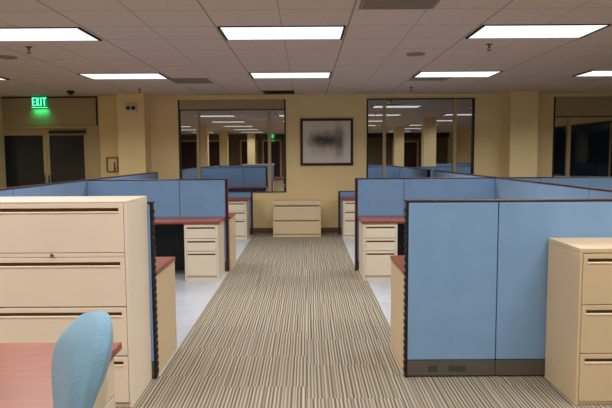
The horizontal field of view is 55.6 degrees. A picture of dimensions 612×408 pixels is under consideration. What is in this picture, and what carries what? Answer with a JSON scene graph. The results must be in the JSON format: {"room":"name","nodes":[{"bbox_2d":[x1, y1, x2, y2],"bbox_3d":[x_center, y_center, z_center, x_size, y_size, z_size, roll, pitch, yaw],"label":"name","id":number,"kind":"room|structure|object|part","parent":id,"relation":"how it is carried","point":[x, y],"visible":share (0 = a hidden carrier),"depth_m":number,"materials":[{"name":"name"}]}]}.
{"room":"open-plan office","nodes":[
{"label":"open-plan office","id":0,"kind":"room"},
{"bbox_2d":[0,96,5,187],"bbox_3d":[-6.445,-0.755,11.639,0.620,2.806,0.430,0,5,0],"label":"column","id":1,"kind":"structure","parent":0,"point":[2,148],"depth_m":11.73,"materials":[{"name":"beige paint"}]},
{"bbox_2d":[116,93,151,175],"bbox_3d":[-3.420,-0.773,11.639,0.530,2.806,0.430,0,5,0],"label":"column","id":2,"kind":"structure","parent":0,"point":[134,134],"depth_m":11.39,"materials":[{"name":"beige paint"}]},
{"bbox_2d":[125,103,136,112],"bbox_3d":[-3.401,-1.860,11.288,0.220,0.190,0.091,0,5,0],"label":"emergency light","id":3,"kind":"object","parent":2,"relation":"attached to","point":[129,107],"visible":1,"depth_m":11.28,"materials":[{"name":"white plastic"}]},
{"bbox_2d":[0,0,611,95],"bbox_3d":[0.242,-1.399,1.329,15.500,0.100,20.880,0,5,0],"label":"ceiling","id":4,"kind":"structure","parent":0,"point":[170,38],"depth_m":6.73,"materials":[{"name":"tile"}]},
{"bbox_2d":[0,55,17,58],"bbox_3d":[-3.671,-1.800,7.134,0.236,0.013,0.236,0,5,0],"label":"ceiling speaker","id":5,"kind":"object","parent":4,"relation":"attached to","point":[1,56],"visible":1,"depth_m":7.10,"materials":[{"name":"beige metal"}]},
{"bbox_2d":[31,96,47,107],"bbox_3d":[-5.347,-2.051,11.648,0.310,0.238,0.040,0,5,0],"label":"exit sign","id":6,"kind":"object","parent":4,"relation":"hanging from","point":[37,101],"visible":1,"depth_m":11.64,"materials":[{"name":"green plastic"}]},
{"bbox_2d":[0,27,101,40],"bbox_3d":[-2.760,-1.695,5.824,1.220,0.016,0.600,0,5,0],"label":"recessed light","id":7,"kind":"object","parent":4,"relation":"in","point":[30,33],"visible":1,"depth_m":5.81,"materials":[{"name":"grey plastic"}]},
{"bbox_2d":[77,73,169,79],"bbox_3d":[-2.762,-1.947,8.863,1.220,0.016,0.600,0,5,0],"label":"recessed light","id":8,"kind":"object","parent":4,"relation":"in","point":[92,76],"visible":1,"depth_m":8.78,"materials":[{"name":"grey plastic"}]},
{"bbox_2d":[81,74,166,78],"bbox_3d":[-2.762,-1.950,8.863,1.176,0.007,0.590,0,5,0],"label":"diffuser","id":9,"kind":"object","parent":8,"relation":"attached to","point":[91,76],"depth_m":8.87,"materials":[{"name":"white plastic"}]},
{"bbox_2d":[169,78,212,83],"bbox_3d":[-1.867,-2.003,9.456,0.630,0.012,0.580,0,5,0],"label":"ceiling vent","id":10,"kind":"object","parent":4,"relation":"in","point":[175,80],"visible":0.96,"depth_m":9.38,"materials":[{"name":"beige metal"}]},
{"bbox_2d":[263,90,294,93],"bbox_3d":[-0.523,-2.158,11.220,0.600,0.012,0.520,0,5,0],"label":"ceiling vent","id":11,"kind":"object","parent":4,"relation":"in","point":[280,91],"visible":1,"depth_m":11.24,"materials":[{"name":"black metal"}]},
{"bbox_2d":[218,26,345,40],"bbox_3d":[-0.230,-1.710,5.824,1.220,0.016,0.600,0,5,0],"label":"recessed light","id":12,"kind":"object","parent":4,"relation":"in","point":[228,32],"visible":1,"depth_m":5.78,"materials":[{"name":"grey plastic"}]},
{"bbox_2d":[249,72,331,78],"bbox_3d":[-0.232,-1.962,8.863,1.220,0.016,0.600,0,5,0],"label":"recessed light","id":13,"kind":"object","parent":4,"relation":"in","point":[253,75],"visible":1,"depth_m":8.79,"materials":[{"name":"grey plastic"}]},
{"bbox_2d":[251,73,329,77],"bbox_3d":[-0.232,-1.966,8.863,1.176,0.007,0.590,0,5,0],"label":"diffuser","id":14,"kind":"object","parent":13,"relation":"attached to","point":[254,75],"depth_m":8.87,"materials":[{"name":"white plastic"}]},
{"bbox_2d":[358,0,440,9],"bbox_3d":[0.755,-1.616,4.593,0.630,0.012,0.580,0,5,0],"label":"ceiling vent","id":15,"kind":"object","parent":4,"relation":"in","point":[365,4],"visible":1,"depth_m":4.73,"materials":[{"name":"beige metal"}]},
{"bbox_2d":[406,52,424,55],"bbox_3d":[1.339,-1.826,7.094,0.236,0.013,0.236,0,5,0],"label":"ceiling speaker","id":16,"kind":"object","parent":4,"relation":"attached to","point":[412,53],"visible":1,"depth_m":7.06,"materials":[{"name":"beige metal"}]},
{"bbox_2d":[409,77,450,80],"bbox_3d":[1.993,-2.021,9.386,0.610,0.012,0.360,0,5,0],"label":"ceiling vent","id":17,"kind":"object","parent":4,"relation":"in","point":[414,78],"visible":1,"depth_m":9.39,"materials":[{"name":"beige metal"}]},
{"bbox_2d":[412,71,502,77],"bbox_3d":[2.288,-1.977,8.863,1.220,0.016,0.600,0,5,0],"label":"recessed light","id":18,"kind":"object","parent":4,"relation":"in","point":[421,73],"visible":1,"depth_m":8.78,"materials":[{"name":"grey plastic"}]},
{"bbox_2d":[416,72,497,76],"bbox_3d":[2.288,-1.981,8.863,1.176,0.007,0.590,0,5,0],"label":"diffuser","id":19,"kind":"object","parent":18,"relation":"attached to","point":[420,74],"depth_m":8.86,"materials":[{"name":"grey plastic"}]},
{"bbox_2d":[465,24,610,38],"bbox_3d":[2.290,-1.725,5.824,1.220,0.016,0.600,0,5,0],"label":"recessed light","id":20,"kind":"object","parent":4,"relation":"in","point":[530,30],"visible":1,"depth_m":5.78,"materials":[{"name":"grey plastic"}]},
{"bbox_2d":[572,70,611,76],"bbox_3d":[4.808,-1.992,8.863,1.220,0.016,0.600,0,5,0],"label":"recessed light","id":21,"kind":"object","parent":4,"relation":"in","point":[591,72],"visible":1,"depth_m":8.85,"materials":[{"name":"grey plastic"}]},
{"bbox_2d":[578,71,611,75],"bbox_3d":[4.808,-1.996,8.863,1.176,0.007,0.590,0,5,0],"label":"diffuser","id":22,"kind":"object","parent":21,"relation":"attached to","point":[589,73],"depth_m":8.86,"materials":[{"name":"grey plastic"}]},
{"bbox_2d":[2,93,611,227],"bbox_3d":[0.245,-0.821,11.953,15.900,2.806,0.200,0,5,0],"label":"wall","id":23,"kind":"structure","parent":0,"point":[324,182],"depth_m":11.81,"materials":[{"name":"beige paint"}]},
{"bbox_2d":[2,98,95,125],"bbox_3d":[-5.193,-1.862,11.749,1.893,0.550,0.030,0,5,0],"label":"wall panel","id":24,"kind":"object","parent":23,"relation":"attached to","point":[15,111],"depth_m":11.73,"materials":[{"name":"beige paint"}]},
{"bbox_2d":[1,97,97,125],"bbox_3d":[-5.178,-1.872,11.745,1.923,0.580,0.036,0,5,0],"label":"trim","id":25,"kind":"structure","parent":23,"relation":"attached to","point":[1,97],"depth_m":11.70,"materials":[{"name":"brown metal"}]},
{"bbox_2d":[3,126,99,183],"bbox_3d":[-5.238,-0.480,11.908,2.070,2.200,0.181,0,5,0],"label":"door","id":26,"kind":"structure","parent":23,"relation":"in","point":[91,133],"depth_m":11.80,"materials":[{"name":"beige paint"}]},
{"bbox_2d":[106,157,118,171],"bbox_3d":[-3.940,-0.803,11.827,0.236,0.300,0.050,0,5,0],"label":"wall holder","id":27,"kind":"object","parent":23,"relation":"attached to","point":[112,163],"visible":0.98,"depth_m":11.83,"materials":[{"name":"beige plastic"}]},
{"bbox_3d":[-3.940,-0.804,11.845,0.206,0.270,0.010,0,5,0],"label":"plate","id":28,"kind":"part","parent":27,"relation":"part of","materials":[{"name":"beige paint"}]},
{"bbox_2d":[178,99,285,191],"bbox_3d":[-1.497,-1.177,11.863,2.180,1.880,0.120,0,5,0],"label":"window","id":29,"kind":"structure","parent":23,"relation":"in","point":[241,142],"depth_m":11.86,"materials":[{"name":"clear glass"}]},
{"bbox_3d":[-2.389,-1.073,11.881,0.335,1.658,0.010,0,5,0],"label":"pane","id":30,"kind":"part","parent":29,"relation":"part of","materials":[{"name":"clear glass"}]},
{"bbox_3d":[-1.502,-1.913,11.804,2.120,0.018,0.075,0,5,0],"label":"shade rail","id":31,"kind":"part","parent":29,"relation":"part of","materials":[{"name":"brown metal"}]},
{"bbox_3d":[-1.472,-1.079,11.881,1.390,1.658,0.010,0,5,0],"label":"pane","id":32,"kind":"part","parent":29,"relation":"part of","materials":[{"name":"clear glass"}]},
{"bbox_3d":[-0.574,-1.084,11.881,0.275,1.658,0.010,0,5,0],"label":"pane","id":33,"kind":"part","parent":29,"relation":"part of","materials":[{"name":"clear glass"}]},
{"bbox_2d":[253,227,337,232],"bbox_3d":[1.913,0.526,11.958,12.180,0.100,0.014,0,5,0],"label":"baseboard","id":34,"kind":"structure","parent":23,"relation":"attached to","point":[335,229],"depth_m":11.95,"materials":[{"name":"brown wood"}]},
{"bbox_2d":[300,118,352,165],"bbox_3d":[0.421,-1.259,11.796,1.072,0.951,0.039,0,5,0],"label":"framed picture","id":35,"kind":"object","parent":23,"relation":"attached to","point":[323,141],"visible":1,"depth_m":11.80,"materials":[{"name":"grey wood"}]},
{"bbox_2d":[366,98,474,177],"bbox_3d":[2.328,-1.202,11.862,2.190,1.885,0.120,0,5,0],"label":"window","id":36,"kind":"structure","parent":23,"relation":"in","point":[407,137],"depth_m":11.85,"materials":[{"name":"clear glass"}]},
{"bbox_3d":[1.415,-1.194,11.873,0.305,1.855,0.010,0,5,0],"label":"pane","id":37,"kind":"part","parent":36,"relation":"part of","materials":[{"name":"clear glass"}]},
{"bbox_3d":[2.316,-1.200,11.873,1.374,1.855,0.010,0,5,0],"label":"pane","id":38,"kind":"part","parent":36,"relation":"part of","materials":[{"name":"clear glass"}]},
{"bbox_3d":[3.229,-1.205,11.873,0.328,1.855,0.010,0,5,0],"label":"pane","id":39,"kind":"part","parent":36,"relation":"part of","materials":[{"name":"clear glass"}]},
{"bbox_2d":[552,96,611,176],"bbox_3d":[6.208,-1.233,11.862,2.370,1.900,0.120,0,5,0],"label":"window","id":40,"kind":"structure","parent":23,"relation":"in","point":[582,126],"depth_m":11.85,"materials":[{"name":"black glass"}]},
{"bbox_3d":[6.208,-1.233,11.862,2.370,1.900,0.120,0,5,0],"label":"frame","id":41,"kind":"part","parent":40,"relation":"part of","materials":[{"name":"brown metal"}]},
{"bbox_3d":[5.189,-1.029,11.888,0.270,1.478,0.010,0,5,0],"label":"pane","id":42,"kind":"part","parent":40,"relation":"part of","materials":[{"name":"clear glass"}]},
{"bbox_3d":[6.204,-1.780,11.819,2.310,0.018,0.075,0,5,0],"label":"shade rail","id":43,"kind":"part","parent":40,"relation":"part of","materials":[{"name":"brown metal"}]},
{"bbox_3d":[6.376,-1.036,11.888,1.975,1.478,0.010,0,5,0],"label":"pane","id":44,"kind":"part","parent":40,"relation":"part of","materials":[{"name":"clear glass"}]},
{"bbox_2d":[115,232,611,407],"bbox_3d":[0.259,1.473,1.567,15.500,0.050,20.880,0,5,0],"label":"floor","id":45,"kind":"structure","parent":0,"point":[293,323],"depth_m":4.78,"materials":[{"name":"carpet"}]},
{"bbox_2d":[0,342,121,407],"bbox_3d":[-1.544,1.078,1.644,1.440,0.745,2.000,0,5,0],"label":"desk","id":46,"kind":"object","parent":45,"relation":"on","point":[25,368],"visible":0.65,"depth_m":2.23,"materials":[{"name":"brown wood"}]},
{"bbox_2d":[0,196,151,407],"bbox_3d":[-1.629,0.616,3.826,1.070,1.306,0.474,0,5,0],"label":"filing cabinet","id":47,"kind":"object","parent":45,"relation":"on","point":[63,259],"visible":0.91,"depth_m":3.59,"materials":[{"name":"metal"}]},
{"bbox_3d":[-1.631,0.315,3.583,1.030,0.024,0.020,0,5,0],"label":"lock rail","id":48,"kind":"part","parent":47,"relation":"part of","materials":[{"name":"metal"}]},
{"bbox_3d":[-1.632,0.148,3.569,1.029,0.304,0.022,0,5,0],"label":"drawer","id":49,"kind":"part","parent":47,"relation":"part of","materials":[{"name":"paint"}]},
{"bbox_3d":[-1.630,0.484,3.596,1.029,0.307,0.022,0,5,0],"label":"drawer","id":50,"kind":"part","parent":47,"relation":"part of","materials":[{"name":"paint"}]},
{"bbox_3d":[-1.628,0.797,3.622,1.029,0.305,0.022,0,5,0],"label":"drawer","id":51,"kind":"part","parent":47,"relation":"part of","materials":[{"name":"paint"}]},
{"bbox_3d":[-1.626,1.104,3.648,1.029,0.295,0.022,0,5,0],"label":"drawer","id":52,"kind":"part","parent":47,"relation":"part of","materials":[{"name":"paint"}]},
{"bbox_2d":[0,172,157,196],"bbox_3d":[-2.988,0.307,7.863,0.066,1.272,7.615,0,5,0],"label":"wall","id":53,"kind":"structure","parent":45,"relation":"on","point":[76,187],"depth_m":7.03,"materials":[{"name":"blue fabric"}]},
{"bbox_3d":[-2.987,0.436,5.609,0.060,1.128,0.614,0,5,0],"label":"fabric panel","id":54,"kind":"part","parent":53,"relation":"part of","materials":[{"name":"blue fabric"}]},
{"bbox_3d":[-2.988,0.385,6.227,0.060,1.128,0.614,0,5,0],"label":"fabric panel","id":55,"kind":"part","parent":53,"relation":"part of","materials":[{"name":"blue fabric"}]},
{"bbox_3d":[-2.988,0.334,6.845,0.060,1.128,0.614,0,5,0],"label":"fabric panel","id":56,"kind":"part","parent":53,"relation":"part of","materials":[{"name":"blue fabric"}]},
{"bbox_3d":[-2.988,0.278,7.522,0.060,1.128,0.734,0,5,0],"label":"fabric panel","id":57,"kind":"part","parent":53,"relation":"part of","materials":[{"name":"blue fabric"}]},
{"bbox_3d":[-2.989,0.195,8.519,0.060,1.128,1.254,0,5,0],"label":"fabric panel","id":58,"kind":"part","parent":53,"relation":"part of","materials":[{"name":"blue fabric"}]},
{"bbox_3d":[-2.990,0.092,9.770,0.060,1.128,1.244,0,5,0],"label":"fabric panel","id":59,"kind":"part","parent":53,"relation":"part of","materials":[{"name":"blue fabric"}]},
{"bbox_3d":[-2.990,-0.011,11.006,0.060,1.128,1.226,0,5,0],"label":"fabric panel","id":60,"kind":"part","parent":53,"relation":"part of","materials":[{"name":"blue fabric"}]},
{"bbox_2d":[51,310,112,407],"bbox_3d":[-0.853,0.898,1.622,0.657,1.099,0.558,-4,6,-35],"label":"office chair","id":61,"kind":"object","parent":45,"relation":"on","point":[81,356],"visible":1,"depth_m":1.66,"materials":[{"name":"blue fabric"}]},
{"bbox_2d":[105,358,114,407],"bbox_3d":[-1.078,1.035,2.348,0.481,0.709,0.450,0,5,0],"label":"drawer pedestal","id":62,"kind":"object","parent":45,"relation":"on","point":[110,401],"visible":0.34,"depth_m":2.51,"materials":[{"name":"beige paint"}]},
{"bbox_3d":[-0.849,0.933,2.340,0.022,0.150,0.401,0,5,0],"label":"drawer","id":63,"kind":"part","parent":62,"relation":"part of","materials":[{"name":"beige paint"}]},
{"bbox_2d":[147,201,158,378],"bbox_3d":[-2.007,0.618,4.099,1.897,1.262,0.066,0,5,0],"label":"cubicle partition","id":64,"kind":"structure","parent":45,"relation":"on","point":[150,204],"depth_m":4.08,"materials":[{"name":"black metal"}]},
{"bbox_3d":[-1.392,0.557,4.094,0.622,1.118,0.060,0,5,0],"label":"fabric panel","id":65,"kind":"part","parent":64,"relation":"part of","materials":[{"name":"blue fabric"}]},
{"bbox_2d":[87,179,229,271],"bbox_3d":[-2.008,0.297,7.936,1.899,1.268,0.066,0,5,0],"label":"cubicle partition","id":66,"kind":"structure","parent":45,"relation":"on","point":[172,197],"depth_m":7.87,"materials":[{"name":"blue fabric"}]},
{"bbox_3d":[-2.337,0.242,7.931,1.242,1.124,0.060,0,5,0],"label":"fabric panel","id":67,"kind":"part","parent":66,"relation":"part of","materials":[{"name":"blue fabric"}]},
{"bbox_3d":[-1.402,0.237,7.931,0.615,1.124,0.060,0,5,0],"label":"fabric panel","id":68,"kind":"part","parent":66,"relation":"part of","materials":[{"name":"blue fabric"}]},
{"bbox_3d":[-1.076,0.298,7.936,0.036,1.254,0.064,0,5,0],"label":"post","id":69,"kind":"part","parent":66,"relation":"part of","materials":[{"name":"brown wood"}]},
{"bbox_2d":[155,257,176,375],"bbox_3d":[-2.005,0.838,4.450,1.895,0.765,0.597,0,5,0],"label":"desk","id":70,"kind":"object","parent":45,"relation":"on","point":[165,266],"visible":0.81,"depth_m":4.42,"materials":[{"name":"brown wood"}]},
{"bbox_2d":[155,257,174,274],"bbox_3d":[-2.007,0.473,4.420,1.895,0.032,0.597,0,5,0],"label":"countertop","id":71,"kind":"structure","parent":70,"relation":"on","point":[161,263],"depth_m":4.46,"materials":[{"name":"brown wood"}]},
{"bbox_2d":[154,216,225,268],"bbox_3d":[-2.020,0.578,7.621,1.867,0.760,0.607,0,5,0],"label":"desk","id":72,"kind":"object","parent":45,"relation":"on","point":[169,231],"visible":0.3,"depth_m":7.88,"materials":[{"name":"brown wood"}]},
{"bbox_3d":[-2.230,0.552,7.902,1.327,0.687,0.018,0,5,0],"label":"modesty panel","id":73,"kind":"part","parent":72,"relation":"part of","materials":[{"name":"black metal"}]},
{"bbox_2d":[154,216,225,223],"bbox_3d":[-2.022,0.215,7.591,1.867,0.032,0.607,0,5,0],"label":"countertop","id":74,"kind":"structure","parent":72,"relation":"on","point":[158,220],"depth_m":7.42,"materials":[{"name":"brown wood"}]},
{"bbox_2d":[184,220,224,280],"bbox_3d":[-1.321,0.592,7.609,0.425,0.726,0.558,0,5,0],"label":"drawer pedestal","id":75,"kind":"object","parent":45,"relation":"on","point":[203,243],"visible":0.91,"depth_m":7.34,"materials":[{"name":"beige paint"}]},
{"bbox_3d":[-1.321,0.516,7.334,0.376,0.154,0.022,0,5,0],"label":"drawer","id":76,"kind":"part","parent":75,"relation":"part of","materials":[{"name":"beige paint"}]},
{"bbox_3d":[-1.322,0.348,7.320,0.376,0.168,0.022,0,5,0],"label":"drawer","id":77,"kind":"part","parent":75,"relation":"part of","materials":[{"name":"beige paint"}]},
{"bbox_3d":[-1.320,0.754,7.354,0.376,0.311,0.022,0,5,0],"label":"drawer","id":78,"kind":"part","parent":75,"relation":"part of","materials":[{"name":"beige paint"}]},
{"bbox_2d":[229,213,235,270],"bbox_3d":[-1.993,0.528,8.280,1.922,0.750,0.582,0,5,0],"label":"desk","id":79,"kind":"object","parent":45,"relation":"on","point":[232,234],"visible":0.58,"depth_m":8.20,"materials":[{"name":"brown wood"}]},
{"bbox_2d":[228,200,249,238],"bbox_3d":[-1.338,0.287,11.287,0.425,0.726,0.568,0,5,0],"label":"drawer pedestal","id":80,"kind":"object","parent":45,"relation":"on","point":[241,208],"visible":0.5,"depth_m":11.01,"materials":[{"name":"beige paint"}]},
{"bbox_3d":[-1.339,0.044,10.992,0.376,0.168,0.022,0,5,0],"label":"drawer","id":81,"kind":"part","parent":80,"relation":"part of","materials":[{"name":"beige paint"}]},
{"bbox_3d":[-1.338,0.211,11.006,0.376,0.154,0.022,0,5,0],"label":"drawer","id":82,"kind":"part","parent":80,"relation":"part of","materials":[{"name":"beige paint"}]},
{"bbox_3d":[-1.337,0.450,11.026,0.376,0.311,0.022,0,5,0],"label":"drawer","id":83,"kind":"part","parent":80,"relation":"part of","materials":[{"name":"beige paint"}]},
{"bbox_2d":[228,197,249,200],"bbox_3d":[-2.029,0.273,11.299,1.852,0.760,0.617,0,5,0],"label":"desk","id":84,"kind":"object","parent":45,"relation":"on","point":[229,198],"visible":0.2,"depth_m":11.21,"materials":[{"name":"brown wood"}]},
{"bbox_2d":[228,191,252,234],"bbox_3d":[-2.011,0.190,11.632,1.894,0.870,0.061,0,5,0],"label":"wall","id":85,"kind":"structure","parent":45,"relation":"on","point":[246,193],"depth_m":11.58,"materials":[{"name":"blue fabric"}]},
{"bbox_3d":[-1.082,0.192,11.633,0.036,0.856,0.059,0,5,0],"label":"post","id":86,"kind":"part","parent":85,"relation":"part of","materials":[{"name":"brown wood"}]},
{"bbox_2d":[273,199,320,236],"bbox_3d":[-0.177,0.275,11.505,0.931,0.700,0.464,0,5,0],"label":"filing cabinet","id":87,"kind":"object","parent":45,"relation":"on","point":[291,217],"visible":1,"depth_m":11.28,"materials":[{"name":"beige metal"}]},
{"bbox_3d":[-0.176,0.452,11.301,0.890,0.266,0.022,0,5,0],"label":"drawer","id":88,"kind":"part","parent":87,"relation":"part of","materials":[{"name":"beige paint"}]},
{"bbox_3d":[-0.177,0.171,11.278,0.890,0.280,0.022,0,5,0],"label":"drawer","id":89,"kind":"part","parent":87,"relation":"part of","materials":[{"name":"beige paint"}]},
{"bbox_2d":[338,191,354,233],"bbox_3d":[1.603,0.169,11.632,1.914,0.870,0.061,0,5,0],"label":"wall","id":90,"kind":"structure","parent":45,"relation":"on","point":[340,193],"depth_m":11.59,"materials":[{"name":"blue fabric"}]},
{"bbox_3d":[0.664,0.181,11.633,0.036,0.856,0.059,0,5,0],"label":"post","id":91,"kind":"part","parent":90,"relation":"part of","materials":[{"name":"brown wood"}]},
{"bbox_2d":[340,197,354,200],"bbox_3d":[1.623,0.251,11.299,1.872,0.760,0.617,0,5,0],"label":"desk","id":92,"kind":"object","parent":45,"relation":"on","point":[342,198],"visible":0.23,"depth_m":11.05,"materials":[{"name":"brown wood"}]},
{"bbox_2d":[342,200,354,238],"bbox_3d":[0.921,0.274,11.287,0.425,0.726,0.568,0,5,0],"label":"drawer pedestal","id":93,"kind":"object","parent":45,"relation":"on","point":[348,207],"visible":0.48,"depth_m":11.01,"materials":[{"name":"beige paint"}]},
{"bbox_3d":[0.922,0.437,11.026,0.376,0.311,0.022,0,5,0],"label":"drawer","id":94,"kind":"part","parent":93,"relation":"part of","materials":[{"name":"beige paint"}]},
{"bbox_3d":[0.921,0.198,11.006,0.376,0.154,0.022,0,5,0],"label":"drawer","id":95,"kind":"part","parent":93,"relation":"part of","materials":[{"name":"beige paint"}]},
{"bbox_3d":[0.920,0.031,10.992,0.376,0.168,0.022,0,5,0],"label":"drawer","id":96,"kind":"part","parent":93,"relation":"part of","materials":[{"name":"beige paint"}]},
{"bbox_2d":[359,220,397,280],"bbox_3d":[0.933,0.581,7.582,0.425,0.726,0.613,0,5,0],"label":"drawer pedestal","id":97,"kind":"object","parent":45,"relation":"on","point":[377,241],"visible":0.89,"depth_m":7.28,"materials":[{"name":"beige paint"}]},
{"bbox_3d":[0.934,0.746,7.299,0.376,0.311,0.022,0,5,0],"label":"drawer","id":98,"kind":"part","parent":97,"relation":"part of","materials":[{"name":"beige paint"}]},
{"bbox_3d":[0.933,0.507,7.279,0.376,0.154,0.022,0,5,0],"label":"drawer","id":99,"kind":"part","parent":97,"relation":"part of","materials":[{"name":"beige paint"}]},
{"bbox_3d":[0.932,0.339,7.265,0.376,0.168,0.022,0,5,0],"label":"drawer","id":100,"kind":"part","parent":97,"relation":"part of","materials":[{"name":"beige paint"}]},
{"bbox_2d":[357,215,404,254],"bbox_3d":[1.629,0.558,7.594,1.862,0.760,0.662,0,5,0],"label":"desk","id":101,"kind":"object","parent":45,"relation":"on","point":[399,219],"visible":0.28,"depth_m":7.75,"materials":[{"name":"brown wood"}]},
{"bbox_2d":[357,215,404,223],"bbox_3d":[1.627,0.196,7.564,1.862,0.032,0.662,0,5,0],"label":"countertop","id":102,"kind":"structure","parent":101,"relation":"on","point":[387,218],"depth_m":7.40,"materials":[{"name":"brown wood"}]},
{"bbox_3d":[1.839,0.528,7.902,1.322,0.687,0.018,0,5,0],"label":"modesty panel","id":103,"kind":"part","parent":101,"relation":"part of","materials":[{"name":"black metal"}]},
{"bbox_2d":[390,255,404,373],"bbox_3d":[1.628,0.819,4.478,1.867,0.755,0.652,0,5,0],"label":"desk","id":104,"kind":"object","parent":45,"relation":"on","point":[397,261],"visible":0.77,"depth_m":4.45,"materials":[{"name":"brown wood"}]},
{"bbox_2d":[390,255,404,274],"bbox_3d":[1.626,0.459,4.448,1.867,0.032,0.652,0,5,0],"label":"countertop","id":105,"kind":"structure","parent":104,"relation":"on","point":[398,260],"depth_m":4.53,"materials":[{"name":"brown wood"}]},
{"bbox_2d":[355,177,494,270],"bbox_3d":[1.615,0.275,7.936,1.892,1.268,0.066,0,5,0],"label":"wall","id":106,"kind":"structure","parent":45,"relation":"on","point":[373,196],"depth_m":7.87,"materials":[{"name":"blue fabric"}]},
{"bbox_3d":[0.687,0.288,7.936,0.036,1.254,0.064,0,5,0],"label":"post","id":107,"kind":"part","parent":106,"relation":"part of","materials":[{"name":"brown wood"}]},
{"bbox_3d":[1.016,0.222,7.931,0.623,1.124,0.060,0,5,0],"label":"fabric panel","id":108,"kind":"part","parent":106,"relation":"part of","materials":[{"name":"blue fabric"}]},
{"bbox_3d":[1.947,0.216,7.931,1.227,1.124,0.060,0,5,0],"label":"fabric panel","id":109,"kind":"part","parent":106,"relation":"part of","materials":[{"name":"blue fabric"}]},
{"bbox_2d":[403,199,611,377],"bbox_3d":[1.626,0.596,4.099,1.873,1.262,0.066,0,5,0],"label":"wall","id":110,"kind":"structure","parent":45,"relation":"on","point":[476,271],"depth_m":4.06,"materials":[{"name":"blue fabric"}]},
{"bbox_3d":[1.025,0.543,4.094,0.620,1.118,0.060,0,5,0],"label":"fabric panel","id":111,"kind":"part","parent":110,"relation":"part of","materials":[{"name":"blue fabric"}]},
{"bbox_3d":[1.639,0.593,4.099,1.847,1.228,0.036,0,5,0],"label":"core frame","id":112,"kind":"part","parent":110,"relation":"part of","materials":[{"name":"blue fabric"}]},
{"bbox_3d":[1.952,0.537,4.094,1.221,1.118,0.060,0,5,0],"label":"fabric panel","id":113,"kind":"part","parent":110,"relation":"part of","materials":[{"name":"blue fabric"}]},
{"bbox_2d":[434,170,611,198],"bbox_3d":[2.592,0.273,7.863,0.066,1.272,7.615,0,5,0],"label":"wall","id":114,"kind":"structure","parent":45,"relation":"on","point":[505,188],"depth_m":6.48,"materials":[{"name":"blue fabric"}]},
{"bbox_3d":[2.590,-0.044,11.006,0.060,1.128,1.226,0,5,0],"label":"fabric panel","id":115,"kind":"part","parent":114,"relation":"part of","materials":[{"name":"blue fabric"}]},
{"bbox_3d":[2.590,0.058,9.770,0.060,1.128,1.244,0,5,0],"label":"fabric panel","id":116,"kind":"part","parent":114,"relation":"part of","materials":[{"name":"blue fabric"}]},
{"bbox_3d":[2.592,0.270,7.213,0.060,1.128,1.354,0,5,0],"label":"fabric panel","id":117,"kind":"part","parent":114,"relation":"part of","materials":[{"name":"blue fabric"}]},
{"bbox_3d":[2.592,0.378,5.918,0.060,1.128,1.234,0,5,0],"label":"fabric panel","id":118,"kind":"part","parent":114,"relation":"part of","materials":[{"name":"blue fabric"}]},
{"bbox_3d":[2.593,0.478,4.698,0.060,1.128,1.201,0,5,0],"label":"fabric panel","id":119,"kind":"part","parent":114,"relation":"part of","materials":[{"name":"blue fabric"}]},
{"bbox_2d":[503,177,611,188],"bbox_3d":[4.612,0.248,8.080,3.979,1.262,0.066,0,5,0],"label":"wall","id":120,"kind":"structure","parent":45,"relation":"on","point":[597,182],"depth_m":8.00,"materials":[{"name":"blue fabric"}]},
{"bbox_3d":[2.931,0.202,8.076,0.617,1.118,0.060,0,5,0],"label":"fabric panel","id":121,"kind":"part","parent":120,"relation":"part of","materials":[{"name":"blue fabric"}]},
{"bbox_3d":[3.862,0.196,8.076,1.234,1.118,0.060,0,5,0],"label":"fabric panel","id":122,"kind":"part","parent":120,"relation":"part of","materials":[{"name":"blue fabric"}]},
{"bbox_2d":[545,237,611,404],"bbox_3d":[2.144,0.748,3.836,0.914,0.997,0.479,0,5,0],"label":"filing cabinet","id":123,"kind":"object","parent":45,"relation":"on","point":[578,350],"visible":1,"depth_m":3.64,"materials":[{"name":"beige metal"}]},
{"bbox_3d":[2.147,1.085,3.643,0.873,0.305,0.022,0,5,0],"label":"drawer","id":124,"kind":"part","parent":123,"relation":"part of","materials":[{"name":"beige paint"}]},
{"bbox_3d":[2.145,0.776,3.618,0.873,0.304,0.022,0,5,0],"label":"drawer","id":125,"kind":"part","parent":123,"relation":"part of","materials":[{"name":"beige paint"}]},
{"bbox_3d":[2.143,0.462,3.591,0.873,0.317,0.022,0,5,0],"label":"drawer","id":126,"kind":"part","parent":123,"relation":"part of","materials":[{"name":"beige paint"}]},
{"bbox_2d":[502,91,538,176],"bbox_3d":[4.275,-0.819,11.639,0.540,2.806,0.430,0,5,0],"label":"column","id":127,"kind":"structure","parent":0,"point":[520,108],"depth_m":11.39,"materials":[{"name":"beige paint"}]}
]}

